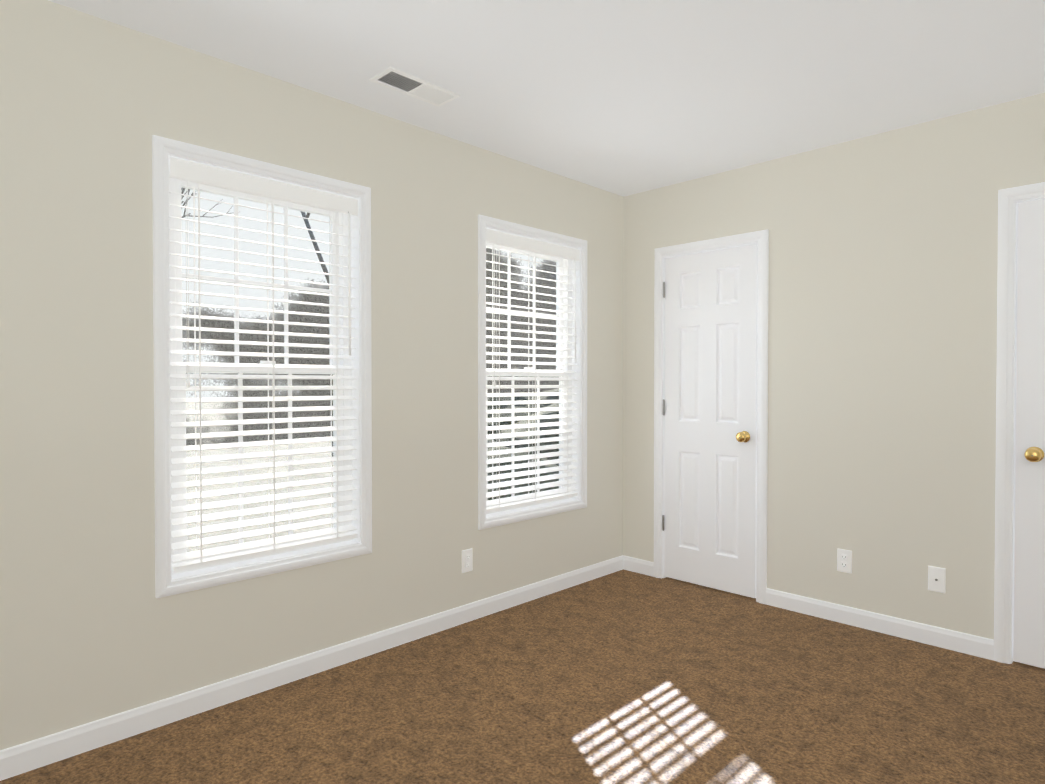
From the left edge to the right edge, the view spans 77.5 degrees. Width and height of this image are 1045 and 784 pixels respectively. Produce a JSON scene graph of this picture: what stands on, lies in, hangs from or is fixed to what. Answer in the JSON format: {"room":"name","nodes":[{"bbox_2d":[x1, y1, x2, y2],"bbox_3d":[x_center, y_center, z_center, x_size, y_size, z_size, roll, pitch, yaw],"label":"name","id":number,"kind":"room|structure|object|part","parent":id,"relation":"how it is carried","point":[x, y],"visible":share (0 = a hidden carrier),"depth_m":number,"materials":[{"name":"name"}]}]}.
{"room":"empty bedroom","nodes":[
{"label":"empty bedroom","id":0,"kind":"room"},
{"bbox_2d":[0,0,623,749],"bbox_3d":[-0.729,-0.040,2.976,0.140,2.440,5.280,1,1,45],"label":"wall","id":1,"kind":"structure","parent":0,"point":[92,628],"depth_m":2.35,"materials":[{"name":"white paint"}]},
{"bbox_2d":[152,135,371,597],"bbox_3d":[-1.028,-0.090,2.645,0.134,1.632,0.877,1,1,45],"label":"window","id":2,"kind":"structure","parent":1,"relation":"in","point":[168,582],"depth_m":2.55,"materials":[{"name":"white"}]},
{"bbox_3d":[-1.065,-0.087,2.681,0.032,1.396,0.629,1,1,45],"label":"glass","id":3,"kind":"part","parent":2,"relation":"part of","materials":[{"name":"clear glass"}]},
{"bbox_2d":[169,178,351,573],"bbox_3d":[-1.062,-0.091,2.678,0.080,1.552,0.797,1,1,45],"label":"window unit","id":4,"kind":"structure","parent":2,"relation":"attached to","point":[176,185],"depth_m":2.65,"materials":[{"name":"white plastic"}]},
{"bbox_2d":[169,157,357,572],"bbox_3d":[-1.011,-0.100,2.628,0.071,1.501,0.763,1,1,45],"label":"window blind","id":5,"kind":"object","parent":2,"relation":"attached to","point":[190,171],"visible":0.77,"depth_m":2.59,"materials":[{"name":"white plastic"}]},
{"bbox_2d":[0,555,627,780],"bbox_3d":[-0.886,1.140,2.725,0.013,0.088,4.400,1,1,45],"label":"baseboard","id":6,"kind":"structure","parent":1,"relation":"attached to","point":[40,752],"depth_m":2.56,"materials":[{"name":"white wood"}]},
{"bbox_2d":[462,548,472,572],"bbox_3d":[-0.281,0.864,3.332,0.009,0.115,0.070,1,1,45],"label":"outlet","id":7,"kind":"object","parent":1,"relation":"attached to","point":[467,560],"visible":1,"depth_m":3.33,"materials":[{"name":"white plastic"}]},
{"bbox_2d":[478,215,586,529],"bbox_3d":[0.044,-0.105,3.723,0.134,1.632,0.877,1,1,45],"label":"window","id":8,"kind":"structure","parent":1,"relation":"in","point":[485,520],"depth_m":3.74,"materials":[{"name":"white"}]},
{"bbox_3d":[0.008,-0.101,3.758,0.032,1.396,0.629,1,1,45],"label":"glass","id":9,"kind":"part","parent":8,"relation":"part of","materials":[{"name":"clear glass"}]},
{"bbox_2d":[486,243,571,513],"bbox_3d":[0.011,-0.105,3.756,0.080,1.552,0.797,1,1,45],"label":"window unit","id":10,"kind":"structure","parent":8,"relation":"attached to","point":[565,262],"depth_m":3.93,"materials":[{"name":"white plastic"}]},
{"bbox_2d":[486,228,579,512],"bbox_3d":[0.061,-0.114,3.705,0.071,1.501,0.763,1,1,45],"label":"window blind","id":11,"kind":"object","parent":8,"relation":"attached to","point":[494,237],"visible":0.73,"depth_m":3.69,"materials":[{"name":"white plastic"}]},
{"bbox_2d":[0,569,1044,783],"bbox_3d":[0.649,1.247,1.727,3.880,0.100,5.430,1,1,45],"label":"floor","id":12,"kind":"structure","parent":0,"point":[623,676],"depth_m":2.42,"materials":[{"name":"carpet"}]},
{"bbox_2d":[48,0,1044,196],"bbox_3d":[0.649,-1.293,1.693,3.880,0.100,5.430,1,1,45],"label":"ceiling","id":13,"kind":"structure","parent":0,"point":[623,98],"depth_m":2.49,"materials":[{"name":"white paint"}]},
{"bbox_2d":[369,67,459,106],"bbox_3d":[-0.439,-1.252,2.685,0.150,0.008,0.350,1,1,45],"label":"ceiling vent","id":14,"kind":"object","parent":13,"relation":"in","point":[422,90],"visible":1,"depth_m":2.67,"materials":[{"name":"white metal"}]},
{"bbox_2d":[623,93,1044,639],"bbox_3d":[2.035,-0.040,3.004,3.740,2.440,0.140,1,1,45],"label":"wall","id":15,"kind":"structure","parent":0,"point":[882,315],"depth_m":3.21,"materials":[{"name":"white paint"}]},
{"bbox_2d":[662,244,757,597],"bbox_3d":[1.081,0.164,3.838,0.602,1.982,0.100,1,1,45],"label":"door","id":16,"kind":"structure","parent":15,"relation":"in","point":[710,463],"depth_m":3.83,"materials":[{"name":"white wood"}]},
{"bbox_3d":[0.878,0.091,4.051,0.013,1.548,0.013,1,1,45],"label":"door hinge","id":17,"kind":"part","parent":16,"relation":"part of","materials":[{"name":"silver metal"}]},
{"bbox_3d":[1.235,0.253,3.662,0.066,0.066,0.065,1,1,45],"label":"knob","id":18,"kind":"part","parent":16,"relation":"part of","materials":[{"name":"gold metal"}]},
{"bbox_2d":[654,229,768,603],"bbox_3d":[1.137,0.137,3.888,0.728,2.063,0.158,1,1,45],"label":"door frame","id":19,"kind":"structure","parent":15,"relation":"attached to","point":[760,239],"depth_m":3.68,"materials":[{"name":"white wood"}]},
{"bbox_2d":[837,548,851,573],"bbox_3d":[1.635,0.859,3.308,0.070,0.115,0.009,1,1,45],"label":"outlet","id":20,"kind":"object","parent":15,"relation":"attached to","point":[844,560],"visible":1,"depth_m":3.31,"materials":[{"name":"white plastic"}]},
{"bbox_2d":[766,588,993,660],"bbox_3d":[1.713,1.133,3.232,1.031,0.088,0.013,1,1,45],"label":"baseboard","id":21,"kind":"structure","parent":15,"relation":"attached to","point":[978,646],"depth_m":3.17,"materials":[{"name":"white wood"}]},
{"bbox_2d":[928,566,945,592],"bbox_3d":[1.919,0.871,3.020,0.070,0.115,0.018,1,1,45],"label":"outlet","id":22,"kind":"object","parent":15,"relation":"attached to","point":[936,579],"visible":1,"depth_m":3.02,"materials":[{"name":"white plastic"}]},
{"bbox_2d":[994,182,1044,663],"bbox_3d":[2.440,0.154,2.591,0.887,2.063,0.158,1,1,45],"label":"door frame","id":23,"kind":"structure","parent":15,"relation":"attached to","point":[1009,199],"depth_m":2.83,"materials":[{"name":"white wood"}]},
{"bbox_2d":[1013,199,1044,668],"bbox_3d":[2.387,0.181,2.538,0.752,1.982,0.100,1,1,45],"label":"door","id":24,"kind":"structure","parent":15,"relation":"in","point":[1029,599],"depth_m":2.78,"materials":[{"name":"white wood"}]},
{"bbox_3d":[2.155,0.265,2.746,0.066,0.066,0.065,1,1,45],"label":"knob","id":25,"kind":"part","parent":24,"relation":"part of","materials":[{"name":"gold metal"}]},
{"label":"outside","id":26,"kind":"structure","parent":0,"visible":0},
{"bbox_2d":[186,402,333,551],"bbox_3d":[-20.658,1.280,25.514,59.840,0.100,120.000,1,1,45],"label":"ground","id":27,"kind":"structure","parent":26,"point":[247,472],"depth_m":10.00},
{"bbox_2d":[181,188,231,217],"bbox_3d":[-5.910,-1.811,8.709,5.602,6.553,4.447,1,1,45],"label":"tree","id":28,"kind":"object","parent":27,"relation":"on","point":[185,202],"depth_m":9.89,"materials":[{"name":"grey plant"}]},
{"bbox_2d":[300,211,332,456],"bbox_3d":[-3.293,-3.550,14.013,5.088,9.889,7.690,1,1,45],"label":"tree","id":29,"kind":"object","parent":27,"relation":"on","point":[320,257],"depth_m":12.75,"materials":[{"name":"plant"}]},
{"bbox_2d":[487,388,558,499],"bbox_3d":[0.014,0.931,6.996,2.761,1.969,3.081,1,1,45],"label":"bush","id":30,"kind":"object","parent":27,"relation":"on","point":[522,406],"depth_m":6.36,"materials":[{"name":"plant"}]},
{"bbox_2d":[540,261,555,289],"bbox_3d":[1.922,-1.862,17.348,5.067,6.428,4.702,1,1,45],"label":"tree","id":31,"kind":"object","parent":27,"relation":"on","point":[551,274],"depth_m":17.00,"materials":[{"name":"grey plant"}]}
]}

